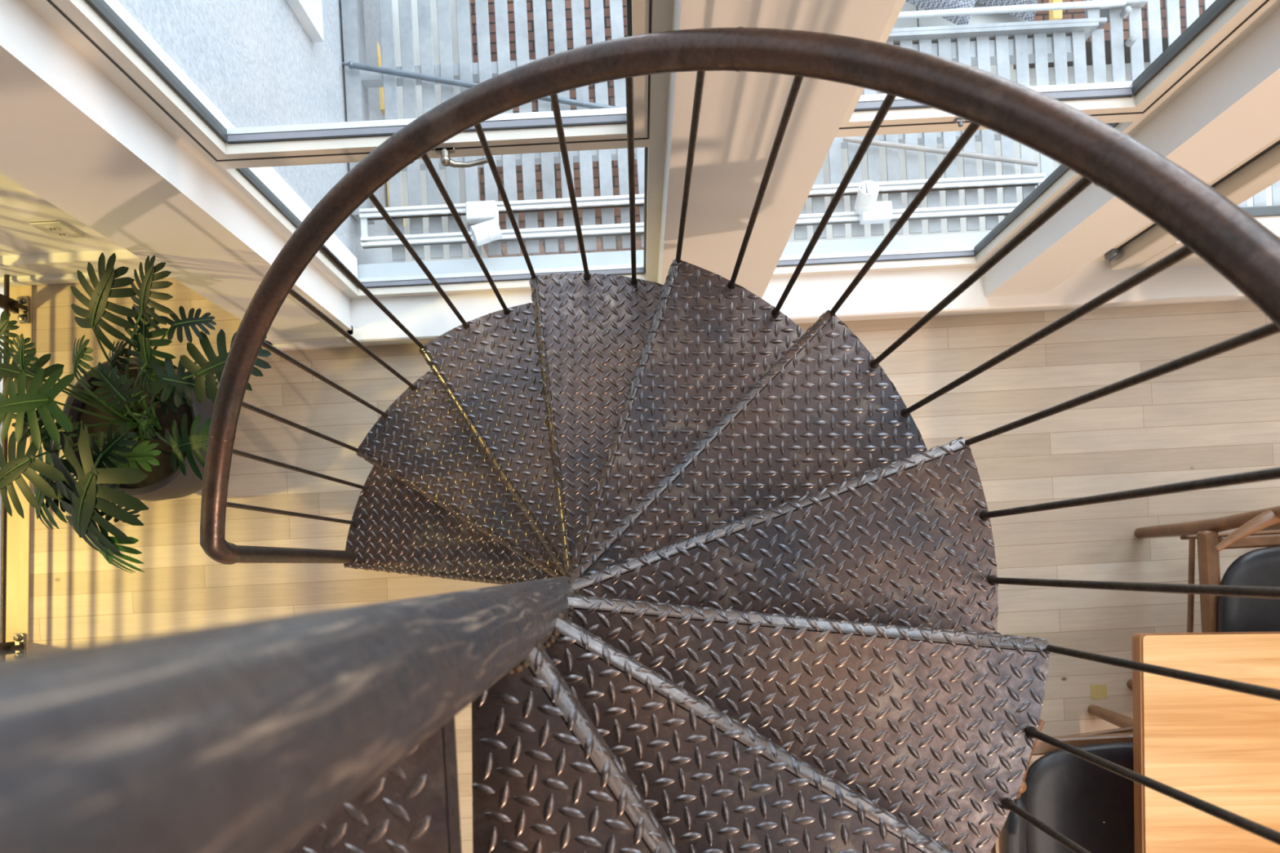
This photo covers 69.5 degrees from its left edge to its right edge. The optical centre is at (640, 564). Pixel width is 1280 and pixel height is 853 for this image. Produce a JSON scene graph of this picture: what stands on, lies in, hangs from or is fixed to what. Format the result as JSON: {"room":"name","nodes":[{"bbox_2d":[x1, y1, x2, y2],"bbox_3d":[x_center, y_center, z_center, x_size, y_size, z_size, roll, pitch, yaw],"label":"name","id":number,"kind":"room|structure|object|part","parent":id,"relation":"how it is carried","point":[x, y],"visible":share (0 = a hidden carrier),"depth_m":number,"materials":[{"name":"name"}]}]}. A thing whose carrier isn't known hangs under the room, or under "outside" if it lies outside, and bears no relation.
{"room":"spiral staircase","nodes":[
{"label":"spiral staircase","id":0,"kind":"room"},
{"bbox_2d":[0,430,2,621],"bbox_3d":[-3.090,1.713,5.926,2.050,0.100,5.900,-3,90,0],"label":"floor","id":1,"kind":"structure","parent":0,"point":[0,430],"depth_m":5.88,"materials":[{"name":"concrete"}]},
{"bbox_2d":[117,0,404,276],"bbox_3d":[-1.212,-3.175,0.876,0.240,6.000,4.532,-3,90,0],"label":"wall","id":2,"kind":"structure","parent":0,"point":[255,60],"depth_m":2.51,"materials":[{"name":"white paint"}]},
{"bbox_2d":[285,0,324,42],"bbox_3d":[-1.027,-2.081,2.185,0.055,1.300,0.950,-3,90,0],"label":"window","id":3,"kind":"structure","parent":2,"relation":"in","point":[308,13],"depth_m":2.75,"materials":[{"name":"white"}]},
{"bbox_2d":[377,41,384,114],"bbox_3d":[-1.047,-1.927,3.626,0.055,0.040,0.297,-6,90,0],"label":"batten","id":4,"kind":"object","parent":2,"relation":"attached to","point":[381,89],"visible":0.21,"depth_m":3.61,"materials":[{"name":"yellow wood"}]},
{"bbox_2d":[359,208,404,248],"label":"railing","id":5,"kind":"object","parent":2,"relation":"on","point":[366,215],"depth_m":3.09,"materials":[{"name":"metal"}]},
{"bbox_2d":[386,171,404,226],"bbox_3d":[-0.966,-1.458,3.626,0.050,0.040,0.242,-4,90,0],"label":"batten","id":6,"kind":"object","parent":2,"relation":"attached to","point":[401,171],"visible":0.14,"depth_m":3.62,"materials":[{"name":"white wood"}]},
{"bbox_2d":[470,0,644,257],"bbox_3d":[-0.201,-2.443,3.786,0.987,0.180,2.300,-3,90,0],"label":"floor","id":7,"kind":"structure","parent":0,"point":[491,2],"depth_m":3.70,"materials":[{"name":"red brick"}]},
{"bbox_2d":[0,0,1279,430],"bbox_3d":[0.146,-1.036,1.926,8.800,8.100,0.445,-3,90,0],"label":"wall","id":8,"kind":"structure","parent":0,"point":[76,150],"depth_m":1.88,"materials":[{"name":"white paint"}]},
{"bbox_2d":[5,285,32,656],"bbox_3d":[-2.101,1.787,3.200,0.087,0.251,5.666,1,90,0],"label":"trim","id":9,"kind":"structure","parent":8,"relation":"attached to","point":[18,534],"depth_m":3.08,"materials":[{"name":"beige wood"}]},
{"bbox_2d":[29,219,84,238],"bbox_3d":[-1.703,-0.978,2.691,0.090,0.120,0.014,-3,90,0],"label":"wall outlet","id":10,"kind":"object","parent":8,"relation":"attached to","point":[58,228],"visible":1,"depth_m":2.68,"materials":[{"name":"plastic"}]},
{"bbox_2d":[45,226,59,231],"bbox_3d":[-1.703,-0.974,2.669,0.034,0.034,0.005,-3,90,0],"label":"socket","id":11,"kind":"object","parent":10,"relation":"attached to","point":[47,228],"depth_m":2.67,"materials":[{"name":"plastic"}]},
{"bbox_2d":[55,231,69,236],"bbox_3d":[-1.703,-0.974,2.713,0.034,0.034,0.005,-3,90,0],"label":"socket","id":12,"kind":"object","parent":10,"relation":"attached to","point":[57,233],"depth_m":2.71,"materials":[{"name":"plastic"}]},
{"bbox_2d":[0,249,357,351],"bbox_3d":[-1.586,-0.844,2.981,1.320,0.190,0.300,-3,90,0],"label":"baseboard","id":13,"kind":"structure","parent":8,"relation":"attached to","point":[50,268],"depth_m":2.98,"materials":[{"name":"white paint"}]},
{"bbox_2d":[22,0,673,299],"bbox_3d":[-0.443,-0.887,0.676,0.993,4.600,0.098,-3,90,0],"label":"window","id":14,"kind":"structure","parent":8,"relation":"in","point":[91,27],"depth_m":1.93,"materials":[{"name":"beige paint"}]},
{"bbox_3d":[-0.444,-0.902,0.188,0.915,3.543,0.036,-3,90,0],"label":"sash","id":15,"kind":"part","parent":14,"relation":"part of","materials":[{"name":"beige paint"}]},
{"bbox_3d":[-0.374,-0.862,1.947,0.121,0.023,0.038,-3,90,0],"label":"handle","id":16,"kind":"part","parent":14,"relation":"part of","materials":[{"name":"metal"}]},
{"bbox_2d":[357,231,990,278],"bbox_3d":[1.645,-1.098,3.291,5.200,0.370,0.098,-3,90,0],"label":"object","id":17,"kind":"structure","parent":8,"relation":"attached to","point":[966,239],"depth_m":3.11,"materials":[{"name":"white paint"}]},
{"bbox_2d":[346,260,1249,346],"bbox_3d":[1.647,-0.948,3.026,5.213,0.100,0.186,-3,90,0],"label":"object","id":18,"kind":"structure","parent":8,"relation":"attached to","point":[904,294],"depth_m":2.98,"materials":[{"name":"white paint"}]},
{"bbox_2d":[341,0,1279,261],"bbox_3d":[1.415,-1.914,3.155,4.855,0.142,1.525,-3,90,0],"label":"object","id":19,"kind":"object","parent":8,"relation":"attached to","point":[1059,42],"visible":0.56,"depth_m":3.13,"materials":[{"name":"metal"}]},
{"bbox_2d":[383,204,453,218],"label":"rail","id":20,"kind":"object","parent":19,"relation":"on","point":[427,211],"depth_m":3.08,"materials":[{"name":"metal"}]},
{"bbox_2d":[404,231,467,246],"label":"track light","id":21,"kind":"object","parent":19,"relation":"on","point":[456,237],"depth_m":3.08,"materials":[{"name":"metal"}]},
{"bbox_3d":[-0.496,-1.600,3.096,1.026,0.024,0.023,9,90,0],"label":"tie rod","id":22,"kind":"part","parent":19,"relation":"part of","materials":[{"name":"grey metal"}]},
{"bbox_2d":[453,200,517,246],"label":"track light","id":23,"kind":"object","parent":19,"relation":"on","point":[483,215],"depth_m":3.05,"materials":[{"name":"metal"}]},
{"bbox_2d":[508,197,572,213],"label":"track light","id":24,"kind":"object","parent":19,"relation":"on","point":[553,204],"depth_m":3.08,"materials":[{"name":"metal"}]},
{"bbox_2d":[519,226,577,240],"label":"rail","id":25,"kind":"object","parent":19,"relation":"on","point":[566,232],"depth_m":3.08,"materials":[{"name":"metal"}]},
{"bbox_2d":[575,195,629,209],"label":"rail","id":26,"kind":"object","parent":19,"relation":"on","point":[615,201],"depth_m":3.08,"materials":[{"name":"metal"}]},
{"bbox_2d":[580,222,630,237],"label":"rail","id":27,"kind":"object","parent":19,"relation":"on","point":[613,229],"depth_m":3.08,"materials":[{"name":"metal"}]},
{"bbox_2d":[795,213,824,226],"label":"track light","id":28,"kind":"object","parent":19,"relation":"on","point":[804,220],"depth_m":3.08,"materials":[{"name":"metal"}]},
{"bbox_2d":[808,183,839,197],"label":"track light","id":29,"kind":"object","parent":19,"relation":"on","point":[820,190],"depth_m":3.08,"materials":[{"name":"metal"}]},
{"bbox_2d":[826,178,928,224],"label":"track light","id":30,"kind":"object","parent":19,"relation":"on","point":[869,209],"depth_m":3.08,"materials":[{"name":"metal"}]},
{"bbox_3d":[1.006,-1.389,3.096,0.656,0.017,0.017,7,90,0],"label":"tie rod","id":31,"kind":"part","parent":19,"relation":"part of","materials":[{"name":"white metal"}]},
{"bbox_2d":[907,202,1020,220],"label":"track light","id":32,"kind":"object","parent":19,"relation":"on","point":[1005,209],"depth_m":3.08,"materials":[{"name":"metal"}]},
{"bbox_2d":[930,173,1045,191],"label":"track light","id":33,"kind":"object","parent":19,"relation":"on","point":[1024,180],"depth_m":3.08,"materials":[{"name":"metal"}]},
{"bbox_3d":[1.211,-1.865,3.096,0.831,0.021,0.021,-3,90,0],"label":"pipe rail","id":34,"kind":"part","parent":19,"relation":"part of","materials":[{"name":"white metal"}]},
{"bbox_3d":[1.585,-2.256,3.111,0.200,0.030,0.858,-3,90,0],"label":"gusset plate","id":35,"kind":"part","parent":19,"relation":"part of","materials":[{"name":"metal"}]},
{"bbox_2d":[771,0,1279,277],"bbox_3d":[0.736,-0.964,0.676,0.737,4.600,0.067,-3,90,0],"label":"window","id":36,"kind":"structure","parent":8,"relation":"in","point":[1127,107],"depth_m":1.94,"materials":[{"name":"beige paint"}]},
{"bbox_3d":[0.736,-0.964,0.188,0.659,3.543,0.036,-3,90,0],"label":"sash","id":37,"kind":"part","parent":36,"relation":"part of","materials":[{"name":"beige paint"}]},
{"bbox_2d":[1093,136,1279,270],"bbox_3d":[1.933,-1.009,0.676,1.275,4.600,0.094,-3,90,0],"label":"window","id":38,"kind":"structure","parent":8,"relation":"in","point":[1260,171],"depth_m":2.69,"materials":[{"name":"beige paint"}]},
{"bbox_2d":[29,278,1279,852],"bbox_3d":[1.222,1.589,3.201,6.924,0.250,5.700,-3,90,0],"label":"floor","id":39,"kind":"structure","parent":0,"point":[1217,415],"depth_m":3.08,"materials":[{"name":"brown wood"}]},
{"bbox_2d":[0,274,30,657],"bbox_3d":[-2.081,1.085,2.558,0.053,1.035,4.058,1,90,0],"label":"railing","id":40,"kind":"object","parent":39,"relation":"attached to","point":[20,306],"visible":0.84,"depth_m":3.00,"materials":[{"name":"metal"}]},
{"bbox_3d":[-2.071,0.273,2.560,0.044,1.008,0.040,-3,90,0],"label":"post","id":41,"kind":"part","parent":40,"relation":"part of","materials":[{"name":"metal"}]},
{"bbox_3d":[-2.059,-0.849,2.560,0.044,1.008,0.040,-3,90,0],"label":"post","id":42,"kind":"part","parent":40,"relation":"part of","materials":[{"name":"metal"}]},
{"bbox_2d":[0,252,271,573],"bbox_3d":[-1.371,-0.425,2.595,0.662,0.961,0.780,42,90,0],"label":"potted plant","id":43,"kind":"object","parent":39,"relation":"on","point":[130,431],"visible":0.98,"depth_m":2.29,"materials":[{"name":"plant"}]},
{"bbox_2d":[62,357,213,501],"bbox_3d":[-1.516,-0.412,2.904,0.428,0.345,0.428,-3,90,0],"label":"pot","id":44,"kind":"object","parent":39,"relation":"on","point":[162,483],"depth_m":2.77,"materials":[{"name":"grey ceramic"}]},
{"bbox_2d":[0,26,1279,852],"bbox_3d":[-0.405,0.503,1.076,2.139,4.000,2.437,-3,90,0],"label":"spiral staircase","id":45,"kind":"structure","parent":39,"relation":"on","point":[744,603],"depth_m":1.39,"materials":[{"name":"metal"}]},
{"bbox_3d":[-0.909,-0.025,2.462,0.040,0.848,0.040,-3,90,0],"label":"newel post","id":46,"kind":"part","parent":45,"relation":"part of","materials":[{"name":"metal"}]},
{"bbox_3d":[-0.789,0.920,0.791,1.328,0.054,1.644,-3,90,0],"label":"landing plate","id":47,"kind":"part","parent":45,"relation":"part of","materials":[{"name":"metal"}]},
{"bbox_3d":[-0.051,-0.028,0.952,1.311,2.174,1.591,-43,90,0],"label":"handrail","id":48,"kind":"part","parent":45,"relation":"part of","materials":[{"name":"brown metal"}]},
{"bbox_2d":[991,704,1134,852],"bbox_3d":[1.240,0.732,2.720,0.603,0.714,0.668,-3,90,0],"label":"dining chair","id":49,"kind":"object","parent":39,"relation":"on","point":[1073,795],"visible":0.44,"depth_m":2.60,"materials":[{"name":"black leather"}]},
{"bbox_3d":[1.013,0.743,2.426,0.141,0.053,0.668,-3,90,0],"label":"rail","id":50,"kind":"part","parent":49,"relation":"part of","materials":[{"name":"brown wood"}]},
{"bbox_3d":[0.991,0.565,2.722,0.071,0.708,0.044,-25,90,0],"label":"leg","id":51,"kind":"part","parent":49,"relation":"part of","materials":[{"name":"brown wood"}]},
{"bbox_3d":[1.310,0.728,2.623,0.464,0.043,0.440,-3,90,0],"label":"seat","id":52,"kind":"part","parent":49,"relation":"part of","materials":[{"name":"black leather"}]},
{"bbox_3d":[1.282,0.729,2.661,0.515,0.040,0.470,-3,90,0],"label":"seat frame","id":53,"kind":"part","parent":49,"relation":"part of","materials":[{"name":"brown wood"}]},
{"bbox_3d":[1.502,0.491,2.861,0.045,0.432,0.049,-3,90,0],"label":"leg","id":54,"kind":"part","parent":49,"relation":"part of","materials":[{"name":"brown wood"}]},
{"bbox_2d":[1090,684,1107,699],"bbox_3d":[1.528,0.423,3.075,0.054,0.001,0.048,-3,90,0],"label":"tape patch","id":55,"kind":"object","parent":39,"relation":"on","point":[1097,691],"visible":1,"depth_m":3.08,"materials":[{"name":"yellow paper"}]},
{"bbox_2d":[1126,506,1279,688],"bbox_3d":[1.858,0.106,2.720,0.668,0.714,0.603,-3,90,0],"label":"dining chair","id":56,"kind":"object","parent":39,"relation":"on","point":[1259,567],"visible":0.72,"depth_m":2.61,"materials":[{"name":"brown wood"}]},
{"bbox_3d":[1.646,0.392,2.861,0.049,0.432,0.045,-3,90,0],"label":"leg","id":57,"kind":"part","parent":56,"relation":"part of","materials":[{"name":"brown wood"}]},
{"bbox_3d":[1.668,-0.124,2.722,0.054,0.708,0.070,-3,90,0],"label":"leg","id":58,"kind":"part","parent":56,"relation":"part of","materials":[{"name":"brown wood"}]},
{"bbox_3d":[1.860,0.148,2.661,0.470,0.040,0.515,-3,90,0],"label":"seat frame","id":59,"kind":"part","parent":56,"relation":"part of","materials":[{"name":"brown wood"}]},
{"bbox_3d":[1.846,-0.121,2.426,0.668,0.053,0.141,-3,90,0],"label":"rail","id":60,"kind":"part","parent":56,"relation":"part of","materials":[{"name":"brown wood"}]},
{"bbox_3d":[1.862,0.175,2.623,0.440,0.043,0.464,-3,90,0],"label":"seat","id":61,"kind":"part","parent":56,"relation":"part of","materials":[{"name":"black leather"}]},
{"bbox_3d":[2.025,-0.143,2.722,0.044,0.708,0.071,-25,90,0],"label":"leg","id":62,"kind":"part","parent":56,"relation":"part of","materials":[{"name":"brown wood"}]},
{"bbox_2d":[1132,631,1279,852],"bbox_3d":[2.228,0.669,2.706,1.912,0.740,1.009,-1,90,0],"label":"dining table","id":63,"kind":"object","parent":39,"relation":"on","point":[1219,747],"visible":0.92,"depth_m":2.34,"materials":[{"name":"brown wood"}]},
{"bbox_2d":[391,0,1272,262],"bbox_3d":[1.063,-3.620,3.926,8.500,0.100,4.880,-3,90,0],"label":"terrace slab","id":64,"kind":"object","parent":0,"point":[394,2],"depth_m":3.88,"materials":[{"name":"concrete"}]},
{"bbox_2d":[862,1,1027,94],"bbox_3d":[0.872,-2.324,3.626,1.093,0.500,0.950,-3,90,0],"label":"bench","id":65,"kind":"object","parent":64,"relation":"on","point":[999,17],"visible":0.02,"depth_m":3.38,"materials":[{"name":"concrete"}]},
{"bbox_3d":[0.661,-2.312,3.406,0.672,0.060,0.950,-3,90,0],"label":"seat","id":66,"kind":"part","parent":65,"relation":"part of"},
{"bbox_2d":[905,0,976,25],"bbox_3d":[1.018,-2.116,3.195,0.400,0.110,0.400,22,90,0],"label":"cushion","id":67,"kind":"object","parent":65,"relation":"on","point":[927,5],"visible":0.67,"depth_m":3.18,"materials":[{"name":"grey fabric"}]},
{"bbox_3d":[1.210,-2.341,3.406,0.416,0.060,0.950,-3,90,0],"label":"seat","id":68,"kind":"part","parent":65,"relation":"part of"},
{"bbox_2d":[975,0,1038,21],"bbox_3d":[1.269,-2.212,3.320,0.420,0.110,0.420,16,90,0],"label":"cushion","id":69,"kind":"object","parent":65,"relation":"on","point":[1028,15],"visible":0.58,"depth_m":3.31,"materials":[{"name":"grey fabric"}]},
{"bbox_2d":[1013,0,1204,69],"bbox_3d":[2.632,-3.041,3.786,2.227,0.180,1.800,-3,90,0],"label":"floor","id":70,"kind":"structure","parent":0,"point":[1068,14],"depth_m":3.70,"materials":[{"name":"red concrete"}]},
{"bbox_2d":[1048,0,1062,20],"bbox_3d":[1.631,-2.230,3.626,0.035,0.040,0.182,0,90,0],"label":"batten","id":71,"kind":"object","parent":70,"relation":"on","point":[1055,14],"visible":0.5,"depth_m":3.61,"materials":[{"name":"yellow wood"}]}
]}

